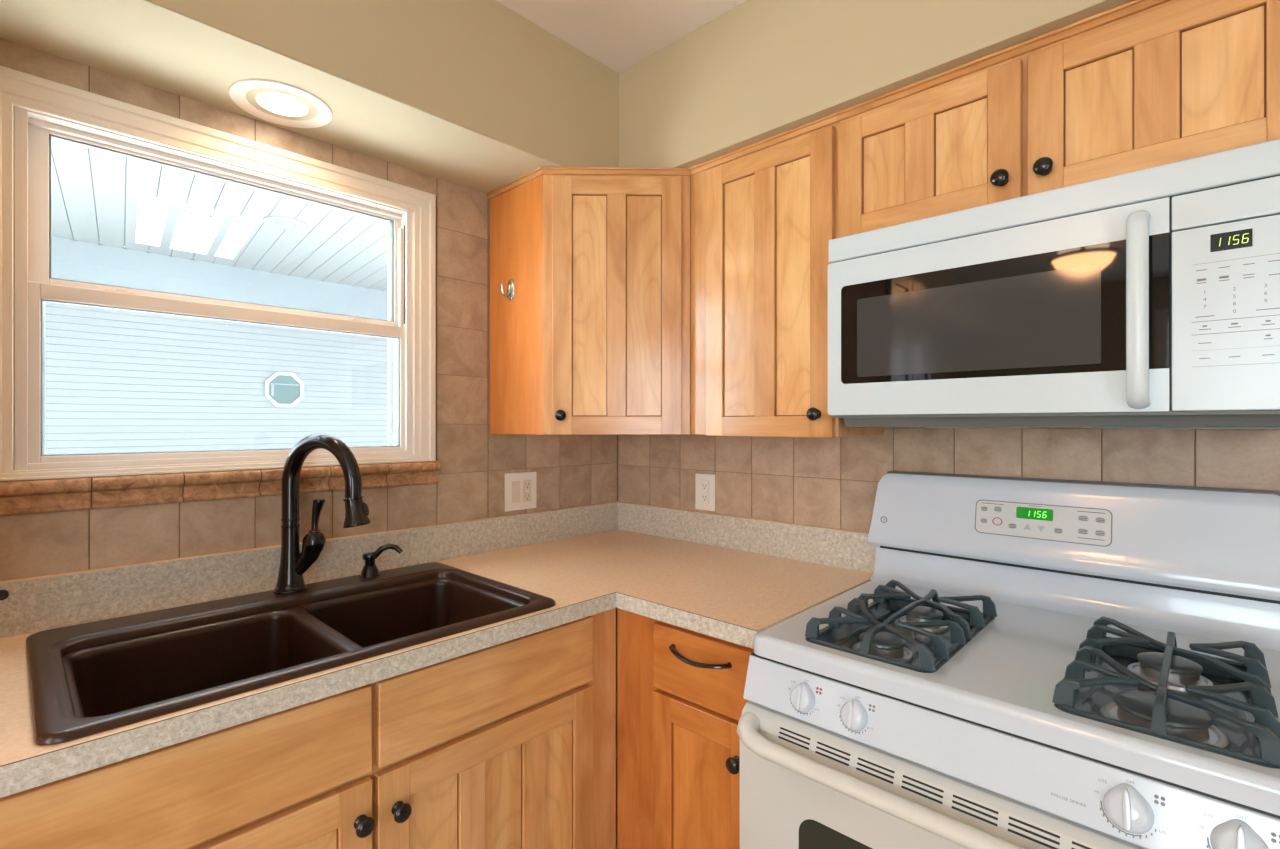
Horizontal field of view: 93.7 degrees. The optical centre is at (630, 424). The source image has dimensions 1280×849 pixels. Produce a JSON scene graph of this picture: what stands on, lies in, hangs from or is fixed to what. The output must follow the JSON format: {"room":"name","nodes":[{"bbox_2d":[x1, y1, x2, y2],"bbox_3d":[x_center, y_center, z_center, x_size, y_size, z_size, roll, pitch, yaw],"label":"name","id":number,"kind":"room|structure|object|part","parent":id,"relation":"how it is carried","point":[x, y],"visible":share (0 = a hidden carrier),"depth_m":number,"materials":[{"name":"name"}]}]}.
{"room":"kitchen","nodes":[
{"label":"kitchen","id":0,"kind":"room"},
{"bbox_2d":[0,38,617,757],"bbox_3d":[-1.805,0.102,0.646,0.134,2.433,5.232,0,0,44],"label":"wall","id":1,"kind":"structure","parent":0,"point":[571,470],"depth_m":1.75,"materials":[{"name":"beige tile"}]},
{"bbox_2d":[0,66,435,480],"bbox_3d":[-0.967,-0.290,1.510,0.152,0.798,0.946,0,0,44],"label":"window","id":2,"kind":"structure","parent":1,"relation":"in","point":[34,110],"depth_m":1.35,"materials":[{"name":"white wood"}]},
{"bbox_3d":[-0.964,-0.450,1.518,0.029,0.358,0.801,0,0,44],"label":"sash","id":3,"kind":"part","parent":2,"relation":"part of","materials":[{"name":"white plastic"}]},
{"bbox_3d":[-0.945,-0.100,1.494,0.029,0.376,0.825,0,0,44],"label":"sash","id":4,"kind":"part","parent":2,"relation":"part of","materials":[{"name":"white plastic"}]},
{"bbox_3d":[-0.990,-0.102,1.544,0.009,0.358,0.795,0,0,44],"label":"screen frame","id":5,"kind":"part","parent":2,"relation":"part of","materials":[{"name":"white"}]},
{"bbox_2d":[0,461,440,515],"bbox_3d":[-0.963,0.142,1.411,0.030,0.067,1.100,0,0,44],"label":"trim","id":6,"kind":"structure","parent":1,"relation":"attached to","point":[19,497],"depth_m":1.35,"materials":[{"name":"tile"}]},
{"bbox_2d":[0,503,875,637],"bbox_3d":[-0.331,0.355,1.331,1.035,0.104,1.879,0,0,44],"label":"backsplash","id":7,"kind":"structure","parent":1,"relation":"attached to","point":[35,605],"depth_m":1.66,"materials":[{"name":"laminate"}]},
{"bbox_2d":[505,472,535,511],"bbox_3d":[-0.371,0.225,2.031,0.009,0.126,0.128,0,0,44],"label":"switch plate","id":8,"kind":"object","parent":1,"relation":"attached to","point":[520,488],"visible":1,"depth_m":2.03,"materials":[{"name":"white plastic"}]},
{"bbox_2d":[523,480,530,501],"bbox_3d":[-0.354,0.226,2.046,0.003,0.074,0.034,0,0,44],"label":"receptacle","id":9,"kind":"object","parent":8,"relation":"attached to","point":[526,483],"depth_m":2.04,"materials":[{"name":"grey plastic"}]},
{"bbox_2d":[486,167,691,434],"bbox_3d":[-0.046,-0.359,1.943,0.597,0.777,0.596,0,0,44],"label":"upper cabinet","id":10,"kind":"object","parent":1,"relation":"attached to","point":[593,337],"visible":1,"depth_m":1.74,"materials":[{"name":"brown wood"}]},
{"bbox_2d":[501,279,514,300],"bbox_3d":[-0.385,-0.418,1.848,0.037,0.069,0.037,0,0,44],"label":"chrome hook","id":11,"kind":"object","parent":10,"relation":"attached to","point":[510,287],"visible":1,"depth_m":1.85,"materials":[{"name":"silver metal"}]},
{"bbox_3d":[-0.356,-0.739,1.846,0.286,0.018,0.025,0,0,44],"label":"moulding","id":12,"kind":"part","parent":10,"relation":"part of","materials":[{"name":"brown wood"}]},
{"bbox_3d":[-0.353,-0.350,1.852,0.281,0.759,0.013,0,0,44],"label":"panel","id":13,"kind":"part","parent":10,"relation":"part of","materials":[{"name":"brown wood"}]},
{"bbox_3d":[-0.201,-0.027,1.717,0.033,0.033,0.030,0,0,-1],"label":"knob","id":14,"kind":"part","parent":10,"relation":"part of","materials":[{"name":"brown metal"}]},
{"bbox_3d":[-0.120,-0.346,1.746,0.104,0.645,0.009,0,0,-1],"label":"panel","id":15,"kind":"part","parent":10,"relation":"part of","materials":[{"name":"brown wood"}]},
{"bbox_3d":[-0.041,-0.351,1.763,0.430,0.759,0.020,0,0,-1],"label":"frame","id":16,"kind":"part","parent":10,"relation":"part of","materials":[{"name":"brown wood"}]},
{"bbox_3d":[-0.041,-0.739,1.755,0.437,0.018,0.029,0,0,-1],"label":"moulding","id":17,"kind":"part","parent":10,"relation":"part of","materials":[{"name":"brown wood"}]},
{"bbox_3d":[-0.041,-0.345,1.745,0.374,0.748,0.019,0,0,-1],"label":"door","id":18,"kind":"part","parent":10,"relation":"part of","materials":[{"name":"brown wood"}]},
{"bbox_3d":[0.037,-0.346,1.749,0.106,0.645,0.009,0,0,-1],"label":"panel","id":19,"kind":"part","parent":10,"relation":"part of","materials":[{"name":"brown wood"}]},
{"bbox_2d":[0,0,1132,192],"bbox_3d":[-0.442,-0.931,-0.772,3.810,0.366,5.080,0,0,44],"label":"soffit","id":20,"kind":"structure","parent":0,"point":[477,95],"depth_m":1.45,"materials":[{"name":"beige paint"}]},
{"bbox_2d":[229,79,332,127],"bbox_3d":[-0.814,-0.749,1.402,0.211,0.012,0.211,0,0,44],"label":"recessed light","id":21,"kind":"object","parent":20,"relation":"in","point":[278,103],"visible":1,"depth_m":1.39,"materials":[{"name":"white plastic"}]},
{"bbox_2d":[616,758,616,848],"bbox_3d":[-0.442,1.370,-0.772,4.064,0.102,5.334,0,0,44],"label":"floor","id":22,"kind":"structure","parent":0,"point":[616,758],"depth_m":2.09,"materials":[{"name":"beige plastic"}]},
{"bbox_2d":[0,608,615,848],"bbox_3d":[-0.654,0.882,1.272,0.649,0.873,1.208,0,0,44],"label":"base cabinet","id":23,"kind":"object","parent":22,"relation":"on","point":[511,744],"visible":0.9,"depth_m":1.09,"materials":[{"name":"brown wood"}]},
{"bbox_3d":[-0.642,0.535,0.875,0.019,0.152,0.521,0,0,44],"label":"false drawer","id":24,"kind":"part","parent":23,"relation":"part of","materials":[{"name":"brown wood"}]},
{"bbox_3d":[-0.642,0.908,0.875,0.019,0.568,0.521,0,0,44],"label":"door","id":25,"kind":"part","parent":23,"relation":"part of","materials":[{"name":"brown wood"}]},
{"bbox_3d":[-0.536,0.911,0.988,0.009,0.458,0.102,0,0,44],"label":"panel","id":26,"kind":"part","parent":23,"relation":"part of","materials":[{"name":"brown wood"}]},
{"bbox_3d":[-0.458,0.688,1.029,0.030,0.032,0.032,0,0,44],"label":"knob","id":27,"kind":"part","parent":23,"relation":"part of","materials":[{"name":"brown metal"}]},
{"bbox_3d":[-0.463,0.832,1.088,0.019,0.772,1.208,0,0,44],"label":"frame","id":28,"kind":"part","parent":23,"relation":"part of","materials":[{"name":"brown wood"}]},
{"bbox_3d":[-0.413,0.694,1.077,0.030,0.032,0.032,0,0,44],"label":"knob","id":29,"kind":"part","parent":23,"relation":"part of","materials":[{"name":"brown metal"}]},
{"bbox_3d":[-0.380,0.911,1.150,0.009,0.457,0.105,0,0,44],"label":"panel","id":30,"kind":"part","parent":23,"relation":"part of","materials":[{"name":"brown wood"}]},
{"bbox_2d":[0,501,875,797],"bbox_3d":[-0.331,0.373,1.331,1.037,0.144,1.879,0,0,44],"label":"countertop","id":31,"kind":"structure","parent":23,"relation":"on","point":[729,578],"depth_m":1.42,"materials":[{"name":"laminate"}]},
{"bbox_2d":[0,590,8,599],"bbox_3d":[-1.199,0.325,1.143,0.007,0.018,0.018,0,0,44],"label":"button","id":32,"kind":"object","parent":31,"relation":"attached to","point":[4,594],"visible":1,"depth_m":1.14,"materials":[{"name":"black"}]},
{"bbox_2d":[26,562,554,745],"bbox_3d":[-0.656,0.510,1.249,0.566,0.229,0.843,0,0,44],"label":"sink","id":33,"kind":"object","parent":31,"relation":"in","point":[91,678],"visible":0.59,"depth_m":1.23,"materials":[{"name":"brown stone"}]},
{"bbox_2d":[273,433,370,593],"bbox_3d":[-0.715,0.207,1.405,0.283,0.376,0.090,0,0,22],"label":"kitchen faucet","id":34,"kind":"object","parent":33,"relation":"on","point":[293,563],"visible":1,"depth_m":1.42,"materials":[{"name":"black metal"}]},
{"bbox_3d":[-0.753,0.217,1.446,0.027,0.077,0.030,0,0,44],"label":"lever","id":35,"kind":"part","parent":34,"relation":"part of","materials":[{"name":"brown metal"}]},
{"bbox_3d":[-0.721,0.122,1.394,0.245,0.206,0.038,0,0,24],"label":"spout","id":36,"kind":"part","parent":34,"relation":"part of","materials":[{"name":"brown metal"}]},
{"bbox_2d":[360,544,402,577],"bbox_3d":[-0.656,0.354,1.569,0.107,0.083,0.050,0,0,9],"label":"soap dispenser","id":37,"kind":"object","parent":33,"relation":"on","point":[370,570],"visible":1,"depth_m":1.56,"materials":[{"name":"black metal"}]},
{"bbox_3d":[-0.276,0.908,1.255,0.019,0.568,0.516,0,0,44],"label":"door","id":38,"kind":"part","parent":23,"relation":"part of","materials":[{"name":"brown wood"}]},
{"bbox_3d":[-0.275,0.535,1.256,0.019,0.152,0.516,0,0,44],"label":"false drawer","id":39,"kind":"part","parent":23,"relation":"part of","materials":[{"name":"brown wood"}]},
{"bbox_3d":[-0.271,0.911,1.263,0.009,0.457,0.096,0,0,44],"label":"panel","id":40,"kind":"part","parent":23,"relation":"part of","materials":[{"name":"brown wood"}]},
{"bbox_3d":[-0.168,0.911,1.370,0.009,0.457,0.086,0,0,44],"label":"panel","id":41,"kind":"part","parent":23,"relation":"part of","materials":[{"name":"brown wood"}]},
{"bbox_2d":[617,608,753,848],"bbox_3d":[0.310,0.882,1.564,0.429,0.873,0.661,0,0,44],"label":"base cabinet","id":42,"kind":"object","parent":22,"relation":"on","point":[681,702],"visible":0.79,"depth_m":1.36,"materials":[{"name":"orange wood"}]},
{"bbox_3d":[0.155,0.908,1.319,0.272,0.568,0.019,0,0,44],"label":"door","id":43,"kind":"part","parent":42,"relation":"part of","materials":[{"name":"orange wood"}]},
{"bbox_3d":[0.139,0.506,1.297,0.166,0.018,0.038,0,0,44],"label":"handle","id":44,"kind":"part","parent":42,"relation":"part of","materials":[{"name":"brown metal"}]},
{"bbox_3d":[0.157,0.909,1.321,0.165,0.461,0.009,0,0,44],"label":"panel","id":45,"kind":"part","parent":42,"relation":"part of","materials":[{"name":"orange wood"}]},
{"bbox_3d":[0.155,0.539,1.319,0.272,0.150,0.019,0,0,44],"label":"drawer","id":46,"kind":"part","parent":42,"relation":"part of","materials":[{"name":"orange wood"}]},
{"bbox_3d":[0.212,0.697,1.230,0.032,0.032,0.030,0,0,44],"label":"knob","id":47,"kind":"part","parent":42,"relation":"part of","materials":[{"name":"brown metal"}]},
{"bbox_2d":[737,471,1279,848],"bbox_3d":[0.704,0.714,1.107,0.778,1.179,0.757,0,0,44],"label":"gas range","id":48,"kind":"object","parent":22,"relation":"on","point":[1020,663],"visible":1,"depth_m":1.03,"materials":[{"name":"white metal"}]},
{"bbox_3d":[0.300,0.481,1.057,0.045,0.050,0.033,0,0,44],"label":"burner knob","id":49,"kind":"part","parent":48,"relation":"part of","materials":[{"name":"white plastic"}]},
{"bbox_3d":[0.367,0.481,0.993,0.045,0.050,0.033,0,0,44],"label":"burner knob","id":50,"kind":"part","parent":48,"relation":"part of","materials":[{"name":"white plastic"}]},
{"bbox_3d":[0.464,0.560,0.852,0.750,0.048,0.056,0,0,44],"label":"handle","id":51,"kind":"part","parent":48,"relation":"part of","materials":[{"name":"white plastic"}]},
{"bbox_3d":[0.463,0.411,1.106,0.105,0.022,0.105,0,0,44],"label":"burner","id":52,"kind":"part","parent":48,"relation":"part of","materials":[{"name":"silver metal"}]},
{"bbox_3d":[0.619,0.411,1.267,0.097,0.022,0.097,0,0,44],"label":"burner","id":53,"kind":"part","parent":48,"relation":"part of","materials":[{"name":"silver metal"}]},
{"bbox_3d":[0.499,0.849,0.889,0.762,0.636,0.060,0,0,44],"label":"oven door","id":54,"kind":"part","parent":48,"relation":"part of","materials":[{"name":"white metal"}]},
{"bbox_3d":[0.506,0.487,0.896,0.762,0.086,0.056,0,0,44],"label":"control panel","id":55,"kind":"part","parent":48,"relation":"part of","materials":[{"name":"white metal"}]},
{"bbox_2d":[754,579,1279,815],"bbox_3d":[0.711,0.419,1.109,0.762,0.038,0.607,0,0,44],"label":"cooktop","id":56,"kind":"object","parent":48,"relation":"in","point":[999,680],"depth_m":0.96,"materials":[{"name":"white metal"}]},
{"bbox_3d":[0.954,0.214,1.367,0.715,0.178,0.036,0,0,44],"label":"panel","id":57,"kind":"part","parent":48,"relation":"part of","materials":[{"name":"grey metal"}]},
{"bbox_3d":[0.620,0.481,0.749,0.050,0.055,0.034,0,0,44],"label":"burner knob","id":58,"kind":"part","parent":48,"relation":"part of","materials":[{"name":"white plastic"}]},
{"bbox_3d":[0.742,0.411,0.839,0.137,0.022,0.137,0,0,44],"label":"burner","id":59,"kind":"part","parent":48,"relation":"part of","materials":[{"name":"silver metal"}]},
{"bbox_3d":[0.897,0.411,1.000,0.109,0.022,0.109,0,0,44],"label":"burner","id":60,"kind":"part","parent":48,"relation":"part of","materials":[{"name":"silver metal"}]},
{"bbox_3d":[0.692,0.481,0.680,0.050,0.055,0.034,0,0,44],"label":"burner knob","id":61,"kind":"part","parent":48,"relation":"part of","materials":[{"name":"white plastic"}]},
{"bbox_2d":[495,0,746,73],"bbox_3d":[-0.442,-1.165,-0.772,4.064,0.102,5.334,0,0,44],"label":"ceiling","id":62,"kind":"structure","parent":0,"point":[619,35],"depth_m":1.65,"materials":[{"name":"white paint"}]},
{"bbox_2d":[618,427,1279,532],"bbox_3d":[1.361,0.102,1.101,3.810,2.433,0.134,0,0,44],"label":"wall","id":63,"kind":"structure","parent":0,"point":[821,482],"depth_m":1.65,"materials":[{"name":"beige tile"}]},
{"bbox_2d":[695,473,715,510],"bbox_3d":[0.256,0.232,2.066,0.084,0.124,0.008,0,0,44],"label":"wall outlet","id":64,"kind":"object","parent":63,"relation":"attached to","point":[705,484],"visible":1,"depth_m":2.06,"materials":[{"name":"white plastic"}]},
{"bbox_2d":[700,480,708,503],"bbox_3d":[0.254,0.232,2.064,0.036,0.081,0.003,0,0,44],"label":"receptacle","id":65,"kind":"object","parent":64,"relation":"attached to","point":[704,484],"depth_m":2.06,"materials":[{"name":"grey plastic"}]},
{"bbox_2d":[690,113,882,437],"bbox_3d":[0.416,-0.358,1.684,0.452,0.779,0.328,0,0,44],"label":"upper cabinet","id":66,"kind":"object","parent":63,"relation":"attached to","point":[764,213],"visible":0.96,"depth_m":1.56,"materials":[{"name":"brown wood"}]},
{"bbox_3d":[0.297,-0.345,1.630,0.105,0.648,0.009,0,0,44],"label":"panel","id":67,"kind":"part","parent":66,"relation":"part of","materials":[{"name":"brown wood"}]},
{"bbox_3d":[0.341,-0.739,1.599,0.444,0.018,0.029,0,0,44],"label":"moulding","id":68,"kind":"part","parent":66,"relation":"part of","materials":[{"name":"brown wood"}]},
{"bbox_3d":[0.353,-0.344,1.573,0.376,0.751,0.019,0,0,44],"label":"door","id":69,"kind":"part","parent":66,"relation":"part of","materials":[{"name":"brown wood"}]},
{"bbox_3d":[0.413,-0.345,1.519,0.102,0.648,0.009,0,0,44],"label":"panel","id":70,"kind":"part","parent":66,"relation":"part of","materials":[{"name":"brown wood"}]},
{"bbox_3d":[0.443,-0.026,1.452,0.032,0.032,0.030,0,0,44],"label":"knob","id":71,"kind":"part","parent":66,"relation":"part of","materials":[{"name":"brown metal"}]},
{"bbox_2d":[836,0,1279,237],"bbox_3d":[0.859,-0.590,1.258,0.777,0.317,0.328,0,0,44],"label":"upper cabinet","id":72,"kind":"object","parent":63,"relation":"attached to","point":[1135,85],"visible":0.91,"depth_m":1.12,"materials":[{"name":"brown wood"}]},
{"bbox_3d":[0.576,-0.576,1.362,0.099,0.180,0.009,0,0,44],"label":"panel","id":73,"kind":"part","parent":72,"relation":"part of","materials":[{"name":"brown wood"}]},
{"bbox_3d":[0.632,-0.579,1.304,0.372,0.273,0.019,0,0,44],"label":"door","id":74,"kind":"part","parent":72,"relation":"part of","materials":[{"name":"brown wood"}]},
{"bbox_3d":[0.690,-0.576,1.252,0.104,0.180,0.009,0,0,44],"label":"panel","id":75,"kind":"part","parent":72,"relation":"part of","materials":[{"name":"brown wood"}]},
{"bbox_3d":[0.726,-0.484,1.179,0.032,0.032,0.030,0,0,44],"label":"knob","id":76,"kind":"part","parent":72,"relation":"part of","materials":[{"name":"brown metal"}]},
{"bbox_3d":[0.781,-0.739,1.176,0.777,0.018,0.029,0,0,44],"label":"moulding","id":77,"kind":"part","parent":72,"relation":"part of","materials":[{"name":"brown wood"}]},
{"bbox_3d":[0.786,-0.581,1.182,0.773,0.300,0.019,0,0,44],"label":"frame","id":78,"kind":"part","parent":72,"relation":"part of","materials":[{"name":"brown wood"}]},
{"bbox_3d":[0.777,-0.486,1.130,0.032,0.032,0.030,0,0,44],"label":"knob","id":79,"kind":"part","parent":72,"relation":"part of","materials":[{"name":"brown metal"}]},
{"bbox_2d":[828,139,1279,428],"bbox_3d":[0.834,-0.209,1.227,0.762,0.434,0.408,0,0,44],"label":"microwave","id":80,"kind":"object","parent":72,"relation":"attached to","point":[1149,298],"visible":1,"depth_m":1.06,"materials":[{"name":"white plastic"}]},
{"bbox_3d":[0.675,-0.196,1.190,0.586,0.348,0.033,0,0,44],"label":"door","id":81,"kind":"part","parent":80,"relation":"part of","materials":[{"name":"white plastic"}]},
{"bbox_3d":[0.830,-0.190,0.981,0.028,0.327,0.049,0,0,44],"label":"handle","id":82,"kind":"part","parent":80,"relation":"part of","materials":[{"name":"white plastic"}]},
{"bbox_3d":[0.951,-0.196,0.924,0.174,0.348,0.033,0,0,44],"label":"control panel","id":83,"kind":"part","parent":80,"relation":"part of","materials":[{"name":"white plastic"}]},
{"bbox_3d":[0.853,-0.574,1.095,0.104,0.184,0.009,0,0,44],"label":"panel","id":84,"kind":"part","parent":72,"relation":"part of","materials":[{"name":"brown wood"}]},
{"bbox_3d":[0.909,-0.579,1.038,0.375,0.273,0.019,0,0,44],"label":"door","id":85,"kind":"part","parent":72,"relation":"part of","materials":[{"name":"brown wood"}]},
{"bbox_3d":[0.969,-0.574,0.984,0.103,0.184,0.009,0,0,44],"label":"panel","id":86,"kind":"part","parent":72,"relation":"part of","materials":[{"name":"brown wood"}]},
{"label":"outside","id":87,"kind":"structure","parent":0,"visible":0},
{"bbox_3d":[-6.505,2.132,8.590,17.648,0.102,21.336,0,0,44],"label":"patio","id":88,"kind":"object","parent":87,"visible":0},
{"bbox_2d":[45,236,387,453],"bbox_3d":[-4.761,-0.103,9.556,0.056,4.369,11.430,0,0,44],"label":"neighbouring building","id":89,"kind":"structure","parent":88,"relation":"on","point":[116,381],"depth_m":8.31,"materials":[{"name":"grey"}]},
{"bbox_2d":[269,383,298,395],"bbox_3d":[-5.231,-0.525,9.056,0.005,0.183,0.406,0,0,44],"label":"window","id":90,"kind":"structure","parent":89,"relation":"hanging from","point":[275,389],"depth_m":9.05,"materials":[{"name":"grey"}]},
{"bbox_3d":[-5.235,-0.530,9.060,0.005,0.434,0.434,0,0,44],"label":"pane","id":91,"kind":"part","parent":89,"relation":"part of","materials":[{"name":"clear glass"}]},
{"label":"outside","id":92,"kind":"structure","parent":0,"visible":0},
{"bbox_2d":[51,139,387,290],"bbox_3d":[-3.458,-2.287,7.632,4.572,0.053,14.023,0,0,44],"label":"porch roof","id":93,"kind":"structure","parent":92,"point":[108,199],"depth_m":6.75,"materials":[{"name":"grey wood"}]},
{"bbox_3d":[-5.141,-2.268,7.055,2.032,0.006,1.245,0,0,44],"label":"skylight panel","id":94,"kind":"part","parent":93,"relation":"part of","materials":[{"name":"white"}]},
{"bbox_2d":[263,216,307,229],"bbox_3d":[-3.872,-2.233,6.725,0.437,0.074,0.437,0,0,44],"label":"ceiling light","id":95,"kind":"object","parent":93,"relation":"attached to","point":[283,222],"visible":1,"depth_m":6.65,"materials":[{"name":"grey"}]}
]}

